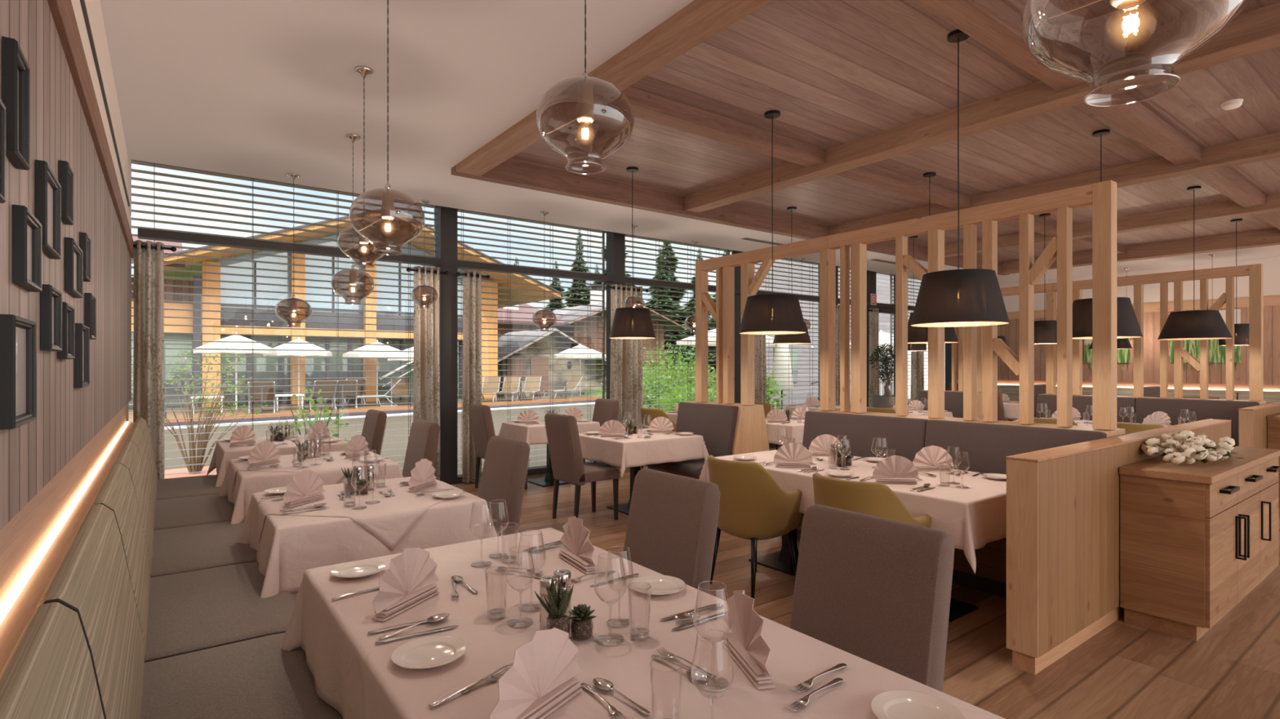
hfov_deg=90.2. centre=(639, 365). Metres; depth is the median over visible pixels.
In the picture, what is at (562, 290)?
conifer
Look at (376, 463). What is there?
water tumbler
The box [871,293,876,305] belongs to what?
sign
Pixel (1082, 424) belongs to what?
tablecloth
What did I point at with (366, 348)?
parasol
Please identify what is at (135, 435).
backrest cushion
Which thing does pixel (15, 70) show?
picture frame
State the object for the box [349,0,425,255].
pendant lamp
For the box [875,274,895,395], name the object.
door
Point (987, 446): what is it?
upholstered bench
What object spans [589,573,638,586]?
table knife
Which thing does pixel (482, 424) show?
dining chair
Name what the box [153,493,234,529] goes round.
seat cushion
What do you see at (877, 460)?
plate
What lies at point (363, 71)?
pendant lamp
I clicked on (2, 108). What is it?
picture frame
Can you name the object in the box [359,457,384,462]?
plate
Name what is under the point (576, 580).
fork
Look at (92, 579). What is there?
backrest cushion
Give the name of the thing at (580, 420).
plate
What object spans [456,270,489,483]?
curtain
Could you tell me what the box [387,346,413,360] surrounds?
parasol
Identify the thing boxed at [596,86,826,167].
ceiling beam
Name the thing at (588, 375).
chalet
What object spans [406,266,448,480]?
curtain
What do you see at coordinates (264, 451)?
napkin
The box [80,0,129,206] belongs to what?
ceiling beam
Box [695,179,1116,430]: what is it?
screen
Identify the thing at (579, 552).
napkin
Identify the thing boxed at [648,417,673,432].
napkin
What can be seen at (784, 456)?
napkin
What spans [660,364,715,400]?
shrub
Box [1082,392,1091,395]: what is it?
dining chair
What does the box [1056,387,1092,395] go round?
backrest cushion
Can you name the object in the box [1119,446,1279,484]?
countertop
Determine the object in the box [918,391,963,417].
upholstered bench
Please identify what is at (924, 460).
napkin
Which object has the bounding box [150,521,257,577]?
seat cushion
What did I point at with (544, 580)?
pepper mill
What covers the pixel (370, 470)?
pepper mill
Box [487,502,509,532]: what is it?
bowl
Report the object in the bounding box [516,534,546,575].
bowl
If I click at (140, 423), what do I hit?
backrest cushion
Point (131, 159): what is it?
wall
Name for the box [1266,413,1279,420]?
countertop
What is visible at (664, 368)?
shrub
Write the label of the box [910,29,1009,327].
pendant lamp
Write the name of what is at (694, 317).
socket
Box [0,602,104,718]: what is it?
backrest cushion
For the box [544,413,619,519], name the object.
dining chair
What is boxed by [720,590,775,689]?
napkin
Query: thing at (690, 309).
conifer
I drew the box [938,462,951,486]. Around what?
water tumbler
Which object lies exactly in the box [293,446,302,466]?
water tumbler
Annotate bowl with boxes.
[468,503,493,538]
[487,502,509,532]
[506,547,535,591]
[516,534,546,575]
[593,555,626,604]
[604,550,633,591]
[693,583,732,643]
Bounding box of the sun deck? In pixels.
[128,395,606,426]
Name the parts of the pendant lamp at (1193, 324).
ceiling plate, lampshade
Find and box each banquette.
[0,417,342,718]
[997,386,1279,421]
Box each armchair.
[640,407,676,467]
[706,455,804,599]
[754,401,789,449]
[812,472,931,528]
[866,407,895,413]
[1034,417,1077,425]
[1116,422,1164,434]
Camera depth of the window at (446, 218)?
7.71 m
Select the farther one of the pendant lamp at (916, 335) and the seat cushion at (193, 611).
the pendant lamp at (916, 335)
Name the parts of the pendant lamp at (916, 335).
ceiling plate, lampshade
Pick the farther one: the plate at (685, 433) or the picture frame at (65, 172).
the plate at (685, 433)
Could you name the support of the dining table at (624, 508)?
on the floor at (1125, 670)
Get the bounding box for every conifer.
[542,260,566,312]
[562,229,591,307]
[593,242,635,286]
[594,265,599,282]
[644,246,695,385]
[647,242,689,344]
[675,248,711,382]
[691,300,715,399]
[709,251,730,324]
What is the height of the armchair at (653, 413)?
0.856 m
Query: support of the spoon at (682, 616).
on the tablecloth at (357, 677)
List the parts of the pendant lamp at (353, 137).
lamp shade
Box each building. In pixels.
[128,208,563,409]
[497,328,606,397]
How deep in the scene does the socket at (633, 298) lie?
8.17 m
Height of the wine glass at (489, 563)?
0.216 m
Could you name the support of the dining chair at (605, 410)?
on the floor at (1125, 670)
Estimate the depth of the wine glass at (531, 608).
1.84 m
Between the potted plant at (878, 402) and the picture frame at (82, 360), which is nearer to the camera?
the picture frame at (82, 360)
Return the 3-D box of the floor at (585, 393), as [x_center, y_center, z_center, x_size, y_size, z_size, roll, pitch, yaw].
[-30.501,1.575,66.116,150.000,0.001,97.500,0,0,-37]
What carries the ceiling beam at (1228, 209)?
attached to the ceiling at (837, 73)
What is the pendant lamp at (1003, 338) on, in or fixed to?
hanging from the ceiling at (837, 73)
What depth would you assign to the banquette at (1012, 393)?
11.47 m
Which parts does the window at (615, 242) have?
sill, post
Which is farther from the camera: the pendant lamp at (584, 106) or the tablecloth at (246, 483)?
the tablecloth at (246, 483)
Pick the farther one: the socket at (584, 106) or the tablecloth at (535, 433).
the tablecloth at (535, 433)
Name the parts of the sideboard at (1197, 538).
drawer, door, handle, handle, handle, door, drawer, handle, handle, drawer, door, handle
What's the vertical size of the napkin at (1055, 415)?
0.165 m
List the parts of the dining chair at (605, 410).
backrest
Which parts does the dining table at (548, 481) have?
plate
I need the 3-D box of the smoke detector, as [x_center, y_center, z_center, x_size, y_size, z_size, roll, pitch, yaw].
[4.380,-1.927,4.718,0.124,0.045,0.124,0,0,-37]
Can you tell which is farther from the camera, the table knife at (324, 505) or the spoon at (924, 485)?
the spoon at (924, 485)
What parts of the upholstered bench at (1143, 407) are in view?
backrest, backrest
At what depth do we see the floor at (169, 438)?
14.82 m
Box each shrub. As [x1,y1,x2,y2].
[596,364,679,409]
[642,340,695,401]
[642,356,713,408]
[653,382,715,413]
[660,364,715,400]
[766,371,786,408]
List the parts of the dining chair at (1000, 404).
backrest, seat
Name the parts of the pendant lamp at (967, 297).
ceiling plate, lampshade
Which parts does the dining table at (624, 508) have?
plate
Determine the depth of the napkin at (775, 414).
7.83 m
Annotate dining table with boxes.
[528,444,569,486]
[606,466,640,515]
[748,528,978,622]
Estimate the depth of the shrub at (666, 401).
16.35 m
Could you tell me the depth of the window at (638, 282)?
10.77 m
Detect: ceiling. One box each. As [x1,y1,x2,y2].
[99,0,1279,284]
[508,0,1279,262]
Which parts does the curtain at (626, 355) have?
rod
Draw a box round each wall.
[0,0,131,604]
[131,159,916,278]
[956,257,1279,391]
[1005,418,1231,675]
[1238,401,1279,448]
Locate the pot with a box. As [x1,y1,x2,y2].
[872,395,895,408]
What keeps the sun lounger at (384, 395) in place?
on the sun deck
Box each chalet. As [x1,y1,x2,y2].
[497,303,570,337]
[547,284,686,391]
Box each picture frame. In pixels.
[0,98,5,203]
[0,314,36,429]
[1,35,30,170]
[13,204,42,292]
[35,159,61,259]
[40,284,62,351]
[57,302,75,359]
[58,160,73,225]
[64,237,83,298]
[74,323,89,388]
[79,231,90,281]
[84,293,96,339]
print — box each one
[15,326,26,416]
[17,70,18,150]
[26,224,31,281]
[47,182,53,248]
[52,297,53,344]
[66,311,67,353]
[73,251,76,290]
[82,330,84,382]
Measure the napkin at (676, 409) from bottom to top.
0.150 m
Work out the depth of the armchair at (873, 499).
3.26 m
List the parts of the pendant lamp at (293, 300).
lamp shade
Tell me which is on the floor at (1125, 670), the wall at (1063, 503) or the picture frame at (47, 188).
the wall at (1063, 503)
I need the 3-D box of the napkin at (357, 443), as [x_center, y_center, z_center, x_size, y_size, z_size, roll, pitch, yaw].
[-2.165,0.613,4.880,0.042,0.165,0.264,0,0,13]
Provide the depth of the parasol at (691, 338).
18.62 m
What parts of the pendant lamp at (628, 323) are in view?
lampshade, ceiling plate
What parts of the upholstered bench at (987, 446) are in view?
backrest, backrest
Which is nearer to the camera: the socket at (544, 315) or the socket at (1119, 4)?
the socket at (1119, 4)
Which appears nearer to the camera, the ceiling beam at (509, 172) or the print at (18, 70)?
the print at (18, 70)
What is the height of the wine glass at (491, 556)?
0.201 m
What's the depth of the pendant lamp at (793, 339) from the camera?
7.73 m
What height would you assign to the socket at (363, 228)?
0.121 m
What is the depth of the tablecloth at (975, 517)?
3.52 m
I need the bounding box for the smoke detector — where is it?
[1220,98,1243,110]
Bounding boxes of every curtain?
[133,240,176,479]
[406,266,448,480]
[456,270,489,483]
[605,284,648,429]
[754,334,766,402]
[835,304,839,405]
[867,307,881,407]
[910,311,924,408]
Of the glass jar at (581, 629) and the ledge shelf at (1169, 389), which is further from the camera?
the ledge shelf at (1169, 389)
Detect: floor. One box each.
[164,398,910,475]
[186,382,695,408]
[292,447,1279,718]
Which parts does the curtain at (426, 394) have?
rod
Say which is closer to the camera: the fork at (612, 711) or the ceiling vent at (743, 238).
the fork at (612, 711)
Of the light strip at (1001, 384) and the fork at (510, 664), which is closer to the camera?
the fork at (510, 664)
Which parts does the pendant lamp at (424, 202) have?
lamp shade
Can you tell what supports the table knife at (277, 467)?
on the cloth at (331, 473)
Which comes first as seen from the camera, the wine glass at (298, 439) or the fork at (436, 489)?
the fork at (436, 489)
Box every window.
[137,205,457,484]
[457,231,625,484]
[625,250,743,403]
[754,266,838,448]
[838,270,875,407]
[907,306,951,391]
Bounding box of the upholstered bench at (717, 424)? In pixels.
[644,402,738,479]
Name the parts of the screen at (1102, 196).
post, post, post, post, post, post, post, post, post, post, post, post, post, post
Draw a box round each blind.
[128,160,435,475]
[457,209,604,470]
[625,235,729,409]
[731,249,819,408]
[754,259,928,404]
[838,266,850,395]
[889,274,928,403]
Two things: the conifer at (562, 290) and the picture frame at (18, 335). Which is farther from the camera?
the conifer at (562, 290)
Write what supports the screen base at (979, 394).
on the floor at (1125, 670)
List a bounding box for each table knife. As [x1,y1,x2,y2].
[247,466,281,470]
[260,495,283,498]
[280,505,326,511]
[281,507,327,514]
[331,586,378,599]
[367,619,427,635]
[374,625,458,644]
[523,540,560,551]
[528,543,563,551]
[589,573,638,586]
[659,603,719,620]
[671,611,727,630]
[916,487,933,492]
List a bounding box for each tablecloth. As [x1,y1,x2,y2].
[206,434,347,487]
[218,450,403,524]
[237,476,497,598]
[280,528,1004,718]
[497,419,600,446]
[578,428,709,478]
[666,413,677,422]
[698,449,1006,574]
[764,417,804,444]
[784,404,850,417]
[907,410,953,417]
[1003,400,1018,419]
[1014,417,1172,426]
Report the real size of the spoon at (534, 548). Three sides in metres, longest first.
0.195 x 0.039 x 0.013 m
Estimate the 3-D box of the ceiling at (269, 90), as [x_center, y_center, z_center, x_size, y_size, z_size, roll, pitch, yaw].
[4.921,-1.950,5.606,15.710,0.300,11.120,0,0,-37]
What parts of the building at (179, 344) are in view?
wing post, timber post, glass, timber post, balcony rail, glass, timber post, stair rail, timber post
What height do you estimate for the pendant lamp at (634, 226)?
1.165 m
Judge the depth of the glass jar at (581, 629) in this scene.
1.62 m
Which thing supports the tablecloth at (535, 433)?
on the dining table at (548, 481)
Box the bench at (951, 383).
[950,382,958,391]
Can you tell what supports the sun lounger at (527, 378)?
on the sun deck
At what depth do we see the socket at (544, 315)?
7.47 m
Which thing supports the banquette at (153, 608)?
on the floor at (1125, 670)
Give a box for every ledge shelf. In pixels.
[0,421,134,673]
[997,384,1279,393]
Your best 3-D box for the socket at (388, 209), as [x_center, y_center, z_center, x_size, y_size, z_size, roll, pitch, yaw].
[-1.070,-0.682,2.706,0.054,0.125,0.054,0,0,13]
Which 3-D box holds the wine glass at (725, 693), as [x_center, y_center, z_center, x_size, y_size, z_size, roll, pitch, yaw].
[0.133,0.600,1.177,0.079,0.201,0.079,0,0,-37]
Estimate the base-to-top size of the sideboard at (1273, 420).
0.920 m
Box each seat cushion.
[140,632,342,718]
[144,561,296,661]
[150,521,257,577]
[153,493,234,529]
[155,475,222,500]
[644,458,704,476]
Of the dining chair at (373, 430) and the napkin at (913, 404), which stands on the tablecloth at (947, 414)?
the napkin at (913, 404)
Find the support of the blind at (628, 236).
attached to the window at (638, 282)
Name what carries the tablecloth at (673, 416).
on the dining table
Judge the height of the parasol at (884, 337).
2.810 m
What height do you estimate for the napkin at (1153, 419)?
0.165 m
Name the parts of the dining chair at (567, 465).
leg, backrest, leg, seat, leg, leg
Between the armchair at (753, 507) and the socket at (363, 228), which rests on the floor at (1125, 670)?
the armchair at (753, 507)
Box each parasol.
[193,332,276,408]
[262,337,332,405]
[342,340,400,403]
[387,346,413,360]
[553,343,606,395]
[676,328,774,346]
[770,344,793,409]
[849,329,893,395]
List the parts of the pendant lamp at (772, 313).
ceiling plate, lampshade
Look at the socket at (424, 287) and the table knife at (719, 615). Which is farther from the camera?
the socket at (424, 287)
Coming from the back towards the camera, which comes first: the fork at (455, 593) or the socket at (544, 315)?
the socket at (544, 315)
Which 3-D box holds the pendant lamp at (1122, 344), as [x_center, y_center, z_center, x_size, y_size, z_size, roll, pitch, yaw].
[7.137,-1.100,9.673,0.540,1.700,0.540,0,0,-37]
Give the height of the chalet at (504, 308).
6.660 m
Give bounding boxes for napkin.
[229,425,256,445]
[247,441,280,467]
[282,470,324,507]
[308,421,329,439]
[344,435,368,458]
[372,547,439,622]
[407,458,436,492]
[488,627,582,718]
[517,409,538,423]
[558,516,597,574]
[563,407,583,419]
[599,419,626,436]
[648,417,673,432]
[673,402,678,413]
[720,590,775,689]
[765,408,787,422]
[773,442,813,467]
[791,406,808,419]
[804,397,819,407]
[808,434,842,456]
[872,455,919,484]
[892,404,910,413]
[908,400,924,410]
[912,445,953,471]
[1002,393,1009,402]
[1050,410,1057,418]
[1072,407,1081,420]
[1141,413,1166,426]
[1151,411,1171,425]
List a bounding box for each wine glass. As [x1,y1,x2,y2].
[296,439,309,467]
[309,433,322,465]
[351,466,368,509]
[364,459,382,504]
[468,501,493,568]
[487,499,509,559]
[506,546,535,627]
[516,529,546,611]
[593,551,626,645]
[604,546,633,627]
[690,629,733,707]
[693,581,732,692]
[835,435,848,467]
[839,440,851,470]
[945,446,961,484]
[954,451,969,488]
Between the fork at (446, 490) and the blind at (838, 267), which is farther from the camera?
the blind at (838, 267)
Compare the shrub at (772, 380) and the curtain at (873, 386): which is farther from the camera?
the shrub at (772, 380)
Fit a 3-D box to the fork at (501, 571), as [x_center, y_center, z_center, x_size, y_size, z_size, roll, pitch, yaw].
[-0.406,0.693,2.128,0.181,0.010,0.022,0,0,24]
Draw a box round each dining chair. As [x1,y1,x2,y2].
[361,408,386,454]
[402,419,439,477]
[468,403,527,488]
[478,435,529,536]
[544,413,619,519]
[582,398,618,467]
[622,468,719,594]
[790,504,954,692]
[997,390,1013,421]
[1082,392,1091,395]
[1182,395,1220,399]
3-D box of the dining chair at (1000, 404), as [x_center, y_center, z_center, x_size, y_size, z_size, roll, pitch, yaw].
[6.609,0.949,11.898,0.570,1.003,0.450,0,0,-37]
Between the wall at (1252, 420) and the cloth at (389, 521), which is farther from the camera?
the wall at (1252, 420)
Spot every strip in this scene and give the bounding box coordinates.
[164,400,647,430]
[1000,384,1277,391]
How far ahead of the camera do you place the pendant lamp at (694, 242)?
9.27 m
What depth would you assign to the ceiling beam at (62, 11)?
2.45 m
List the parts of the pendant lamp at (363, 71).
lamp shade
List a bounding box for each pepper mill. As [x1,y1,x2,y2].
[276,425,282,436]
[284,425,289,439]
[304,440,311,458]
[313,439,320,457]
[353,466,362,491]
[364,464,374,489]
[539,576,557,630]
[553,569,571,622]
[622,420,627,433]
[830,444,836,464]
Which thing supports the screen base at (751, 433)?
on the floor at (1125, 670)
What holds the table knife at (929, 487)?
on the tablecloth at (975, 517)
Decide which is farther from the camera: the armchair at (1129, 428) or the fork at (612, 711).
the armchair at (1129, 428)
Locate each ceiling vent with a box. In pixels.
[738,237,784,245]
[869,258,895,264]
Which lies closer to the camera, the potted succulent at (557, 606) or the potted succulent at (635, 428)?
the potted succulent at (557, 606)
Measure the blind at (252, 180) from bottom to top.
3.500 m
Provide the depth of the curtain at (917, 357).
13.71 m
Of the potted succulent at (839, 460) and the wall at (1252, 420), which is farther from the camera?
the wall at (1252, 420)
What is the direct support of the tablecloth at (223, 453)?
on the dining table
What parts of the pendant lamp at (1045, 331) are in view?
ceiling plate, lampshade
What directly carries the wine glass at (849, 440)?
on the tablecloth at (975, 517)
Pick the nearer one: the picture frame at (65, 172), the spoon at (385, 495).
the picture frame at (65, 172)
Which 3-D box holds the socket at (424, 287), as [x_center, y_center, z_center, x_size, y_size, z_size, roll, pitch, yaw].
[-2.358,-0.819,6.971,0.051,0.119,0.051,0,0,33]
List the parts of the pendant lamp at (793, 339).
ceiling plate, lampshade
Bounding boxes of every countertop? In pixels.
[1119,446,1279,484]
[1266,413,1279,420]
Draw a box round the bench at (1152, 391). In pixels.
[1143,386,1159,397]
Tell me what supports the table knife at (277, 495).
on the cloth at (389, 521)
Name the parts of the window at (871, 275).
post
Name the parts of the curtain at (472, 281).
rod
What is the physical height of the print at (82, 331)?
0.195 m
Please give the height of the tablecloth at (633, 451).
0.311 m
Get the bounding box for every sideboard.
[1119,446,1279,641]
[1266,413,1279,503]
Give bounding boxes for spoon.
[249,464,279,470]
[284,503,326,512]
[378,491,391,496]
[378,613,449,639]
[451,575,478,593]
[497,566,542,574]
[528,545,564,551]
[592,678,650,715]
[650,654,707,681]
[674,604,723,621]
[803,466,818,472]
[917,483,930,490]
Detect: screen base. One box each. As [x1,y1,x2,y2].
[682,401,768,454]
[808,409,1125,437]
[920,390,982,419]
[1038,394,1266,404]
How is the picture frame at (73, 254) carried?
attached to the wall at (32, 453)
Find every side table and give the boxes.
[191,395,223,413]
[275,394,304,410]
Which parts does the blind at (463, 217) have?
guide rail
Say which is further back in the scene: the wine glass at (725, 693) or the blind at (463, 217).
the blind at (463, 217)
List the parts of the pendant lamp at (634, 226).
lamp shade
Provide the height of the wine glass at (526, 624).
0.201 m
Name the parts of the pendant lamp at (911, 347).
lampshade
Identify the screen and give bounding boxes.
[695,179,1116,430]
[951,263,1263,400]
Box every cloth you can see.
[231,452,385,488]
[257,479,462,551]
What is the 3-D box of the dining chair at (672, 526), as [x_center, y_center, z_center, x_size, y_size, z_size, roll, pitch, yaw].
[-0.047,0.949,2.458,0.570,1.003,0.450,0,0,-37]
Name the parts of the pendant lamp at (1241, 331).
lampshade, ceiling plate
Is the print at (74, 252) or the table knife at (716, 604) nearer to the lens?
the table knife at (716, 604)
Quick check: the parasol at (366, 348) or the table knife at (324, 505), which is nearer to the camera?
the table knife at (324, 505)
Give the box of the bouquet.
[1141,430,1244,464]
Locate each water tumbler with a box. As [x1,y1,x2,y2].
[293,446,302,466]
[342,478,356,506]
[374,462,386,487]
[484,566,507,620]
[500,522,518,563]
[626,582,651,640]
[649,657,682,718]
[827,448,837,468]
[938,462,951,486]
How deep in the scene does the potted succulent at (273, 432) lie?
5.88 m
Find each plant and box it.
[131,351,267,479]
[280,388,349,441]
[868,342,895,408]
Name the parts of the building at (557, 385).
door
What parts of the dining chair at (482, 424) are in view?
leg, backrest, leg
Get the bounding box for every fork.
[413,489,448,495]
[416,488,453,493]
[428,667,509,707]
[451,580,458,599]
[460,663,512,693]
[494,568,542,577]
[571,570,615,582]
[580,683,629,718]
[656,647,715,679]
[784,677,843,711]
[788,662,847,693]
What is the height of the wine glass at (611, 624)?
0.201 m
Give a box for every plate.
[237,455,249,460]
[263,486,286,495]
[320,439,339,443]
[329,560,386,578]
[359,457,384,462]
[390,635,466,669]
[431,490,465,498]
[576,419,589,422]
[584,431,599,435]
[630,574,685,595]
[676,431,693,435]
[733,455,756,461]
[825,471,853,477]
[863,457,884,462]
[870,689,965,718]
[982,473,1006,479]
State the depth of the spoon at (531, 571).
2.15 m
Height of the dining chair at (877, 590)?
1.003 m
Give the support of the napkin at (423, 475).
on the cloth at (389, 521)
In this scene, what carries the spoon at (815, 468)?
on the tablecloth at (975, 517)
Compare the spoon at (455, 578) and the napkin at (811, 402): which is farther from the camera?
the napkin at (811, 402)
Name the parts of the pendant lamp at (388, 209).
lamp shade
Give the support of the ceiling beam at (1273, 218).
attached to the ceiling at (837, 73)
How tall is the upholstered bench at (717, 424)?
1.045 m
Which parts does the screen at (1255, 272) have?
post, post, post, post, post, post, post, post, post, post, post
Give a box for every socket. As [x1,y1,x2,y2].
[290,298,297,311]
[349,269,356,285]
[359,225,368,244]
[381,190,395,220]
[422,285,426,296]
[542,310,546,319]
[576,80,594,124]
[632,297,635,306]
[692,315,695,324]
[1109,0,1145,9]
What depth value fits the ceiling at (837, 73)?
4.83 m
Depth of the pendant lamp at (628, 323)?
6.16 m
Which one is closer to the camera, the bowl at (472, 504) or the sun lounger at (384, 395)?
the bowl at (472, 504)
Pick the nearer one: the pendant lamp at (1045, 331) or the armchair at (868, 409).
the pendant lamp at (1045, 331)
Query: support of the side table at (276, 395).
on the sun deck
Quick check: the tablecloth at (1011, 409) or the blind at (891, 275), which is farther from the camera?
the blind at (891, 275)
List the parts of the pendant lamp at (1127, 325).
ceiling plate, lampshade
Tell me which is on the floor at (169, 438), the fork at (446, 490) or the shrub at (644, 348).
the shrub at (644, 348)
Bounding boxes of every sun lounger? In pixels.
[248,382,275,413]
[302,380,337,411]
[333,380,357,408]
[337,378,366,404]
[344,378,401,406]
[391,377,409,405]
[481,377,500,402]
[495,377,520,401]
[516,376,542,400]
[542,376,582,399]
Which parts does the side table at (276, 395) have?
leg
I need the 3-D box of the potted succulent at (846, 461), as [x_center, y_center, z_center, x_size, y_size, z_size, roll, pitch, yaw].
[1.450,0.660,4.462,0.079,0.080,0.076,0,0,-11]
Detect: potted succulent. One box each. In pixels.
[267,425,281,440]
[275,432,284,440]
[293,439,311,460]
[341,466,364,494]
[354,479,369,494]
[533,577,573,636]
[568,604,596,639]
[625,419,635,434]
[631,426,638,433]
[784,408,791,421]
[831,444,845,466]
[842,453,853,465]
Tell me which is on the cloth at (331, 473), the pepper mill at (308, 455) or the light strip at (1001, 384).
the pepper mill at (308, 455)
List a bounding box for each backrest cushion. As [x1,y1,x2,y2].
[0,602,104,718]
[35,504,144,718]
[88,463,150,656]
[111,440,154,573]
[124,426,155,528]
[131,417,157,497]
[997,386,1018,401]
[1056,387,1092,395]
[1116,389,1133,396]
[1168,391,1236,399]
[1237,392,1279,404]
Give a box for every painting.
[1084,337,1129,370]
[1168,309,1240,373]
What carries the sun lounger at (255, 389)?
on the sun deck
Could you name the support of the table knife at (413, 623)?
on the tablecloth at (357, 677)
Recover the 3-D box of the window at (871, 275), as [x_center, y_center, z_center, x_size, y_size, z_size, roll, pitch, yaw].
[4.280,-0.300,12.783,1.270,3.500,0.200,0,0,-37]
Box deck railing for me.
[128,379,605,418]
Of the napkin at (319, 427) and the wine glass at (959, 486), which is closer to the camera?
the wine glass at (959, 486)
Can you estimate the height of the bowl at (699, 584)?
0.121 m
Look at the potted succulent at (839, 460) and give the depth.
4.43 m
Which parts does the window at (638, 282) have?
post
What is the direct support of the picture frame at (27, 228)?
attached to the wall at (32, 453)
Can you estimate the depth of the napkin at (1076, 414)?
8.16 m
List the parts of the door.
frame, post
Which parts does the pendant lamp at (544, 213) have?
lamp shade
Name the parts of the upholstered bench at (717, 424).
backrest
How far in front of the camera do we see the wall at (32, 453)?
2.02 m
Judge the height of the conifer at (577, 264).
13.065 m
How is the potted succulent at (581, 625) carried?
on the tablecloth at (357, 677)
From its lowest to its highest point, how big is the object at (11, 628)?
0.057 m
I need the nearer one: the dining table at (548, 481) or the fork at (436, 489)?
the fork at (436, 489)
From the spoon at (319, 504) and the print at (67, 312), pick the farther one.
the spoon at (319, 504)
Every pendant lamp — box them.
[274,173,311,327]
[330,133,374,304]
[337,66,389,267]
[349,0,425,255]
[410,200,438,308]
[532,211,556,331]
[536,0,634,174]
[608,166,655,339]
[622,224,644,307]
[684,240,697,333]
[738,110,806,334]
[773,206,811,344]
[907,172,958,343]
[907,235,926,351]
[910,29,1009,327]
[997,336,1009,347]
[1021,0,1247,106]
[1034,213,1057,344]
[1072,128,1142,339]
[1088,337,1132,349]
[1157,186,1232,340]
[1218,218,1248,346]
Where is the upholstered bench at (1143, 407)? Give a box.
[1035,394,1259,446]
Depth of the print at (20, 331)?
1.39 m
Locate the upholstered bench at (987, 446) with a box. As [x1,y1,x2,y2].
[796,411,1106,598]
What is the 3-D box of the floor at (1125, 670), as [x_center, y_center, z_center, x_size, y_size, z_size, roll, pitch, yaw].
[4.703,1.550,5.899,15.710,0.200,11.850,0,0,-37]
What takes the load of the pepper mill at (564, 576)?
on the tablecloth at (357, 677)
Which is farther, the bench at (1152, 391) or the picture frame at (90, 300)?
the bench at (1152, 391)
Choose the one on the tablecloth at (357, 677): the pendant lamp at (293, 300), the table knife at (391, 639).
the table knife at (391, 639)
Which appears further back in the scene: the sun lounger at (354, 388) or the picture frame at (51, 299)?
the sun lounger at (354, 388)
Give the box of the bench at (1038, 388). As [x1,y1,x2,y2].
[1034,384,1045,417]
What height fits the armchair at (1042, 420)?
0.856 m
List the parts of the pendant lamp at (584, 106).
lamp shade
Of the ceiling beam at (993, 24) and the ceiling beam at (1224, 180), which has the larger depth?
the ceiling beam at (1224, 180)
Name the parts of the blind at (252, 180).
guide rail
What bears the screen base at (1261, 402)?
on the floor at (1125, 670)
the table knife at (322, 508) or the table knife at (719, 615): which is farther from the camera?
the table knife at (322, 508)
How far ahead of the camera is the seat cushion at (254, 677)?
1.95 m
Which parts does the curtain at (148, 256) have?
rod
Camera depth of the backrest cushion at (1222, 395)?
11.31 m
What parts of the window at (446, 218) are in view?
post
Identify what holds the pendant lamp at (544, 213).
hanging from the ceiling at (269, 90)
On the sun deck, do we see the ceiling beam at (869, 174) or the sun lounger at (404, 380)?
the sun lounger at (404, 380)
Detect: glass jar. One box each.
[544,611,571,636]
[569,619,593,639]
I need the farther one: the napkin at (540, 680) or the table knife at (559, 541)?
the table knife at (559, 541)
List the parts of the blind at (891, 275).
guide rail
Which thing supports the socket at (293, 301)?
attached to the pendant lamp at (293, 300)
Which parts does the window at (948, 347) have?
post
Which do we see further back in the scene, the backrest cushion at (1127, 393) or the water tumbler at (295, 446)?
the backrest cushion at (1127, 393)
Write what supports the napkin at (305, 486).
on the cloth at (389, 521)
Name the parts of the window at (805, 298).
sill, post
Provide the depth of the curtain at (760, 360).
10.80 m
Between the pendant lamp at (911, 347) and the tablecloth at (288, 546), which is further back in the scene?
the pendant lamp at (911, 347)
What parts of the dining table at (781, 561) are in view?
plate, plate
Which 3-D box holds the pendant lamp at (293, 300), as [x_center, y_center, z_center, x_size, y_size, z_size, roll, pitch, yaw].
[-3.269,-1.081,6.018,0.312,1.438,0.312,0,0,-17]
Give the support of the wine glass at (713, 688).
on the tablecloth at (357, 677)
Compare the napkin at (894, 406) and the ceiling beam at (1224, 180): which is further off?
the napkin at (894, 406)
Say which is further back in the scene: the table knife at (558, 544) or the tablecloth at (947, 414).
the tablecloth at (947, 414)
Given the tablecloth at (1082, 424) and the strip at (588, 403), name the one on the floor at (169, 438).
the strip at (588, 403)
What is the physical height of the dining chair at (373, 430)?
1.003 m
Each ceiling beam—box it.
[47,0,133,257]
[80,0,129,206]
[451,159,1008,275]
[456,0,771,176]
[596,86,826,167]
[684,1,1279,213]
[829,131,1279,235]
[833,164,970,209]
[912,0,1087,91]
[944,192,1279,257]
[997,217,1057,236]
[1001,227,1279,274]
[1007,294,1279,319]
[1072,236,1126,254]
[1078,91,1201,165]
[1191,167,1265,208]
[1256,211,1279,230]
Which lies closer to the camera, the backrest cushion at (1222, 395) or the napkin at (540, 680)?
the napkin at (540, 680)
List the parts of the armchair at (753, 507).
leg, leg, seat, leg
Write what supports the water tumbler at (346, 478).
on the cloth at (389, 521)

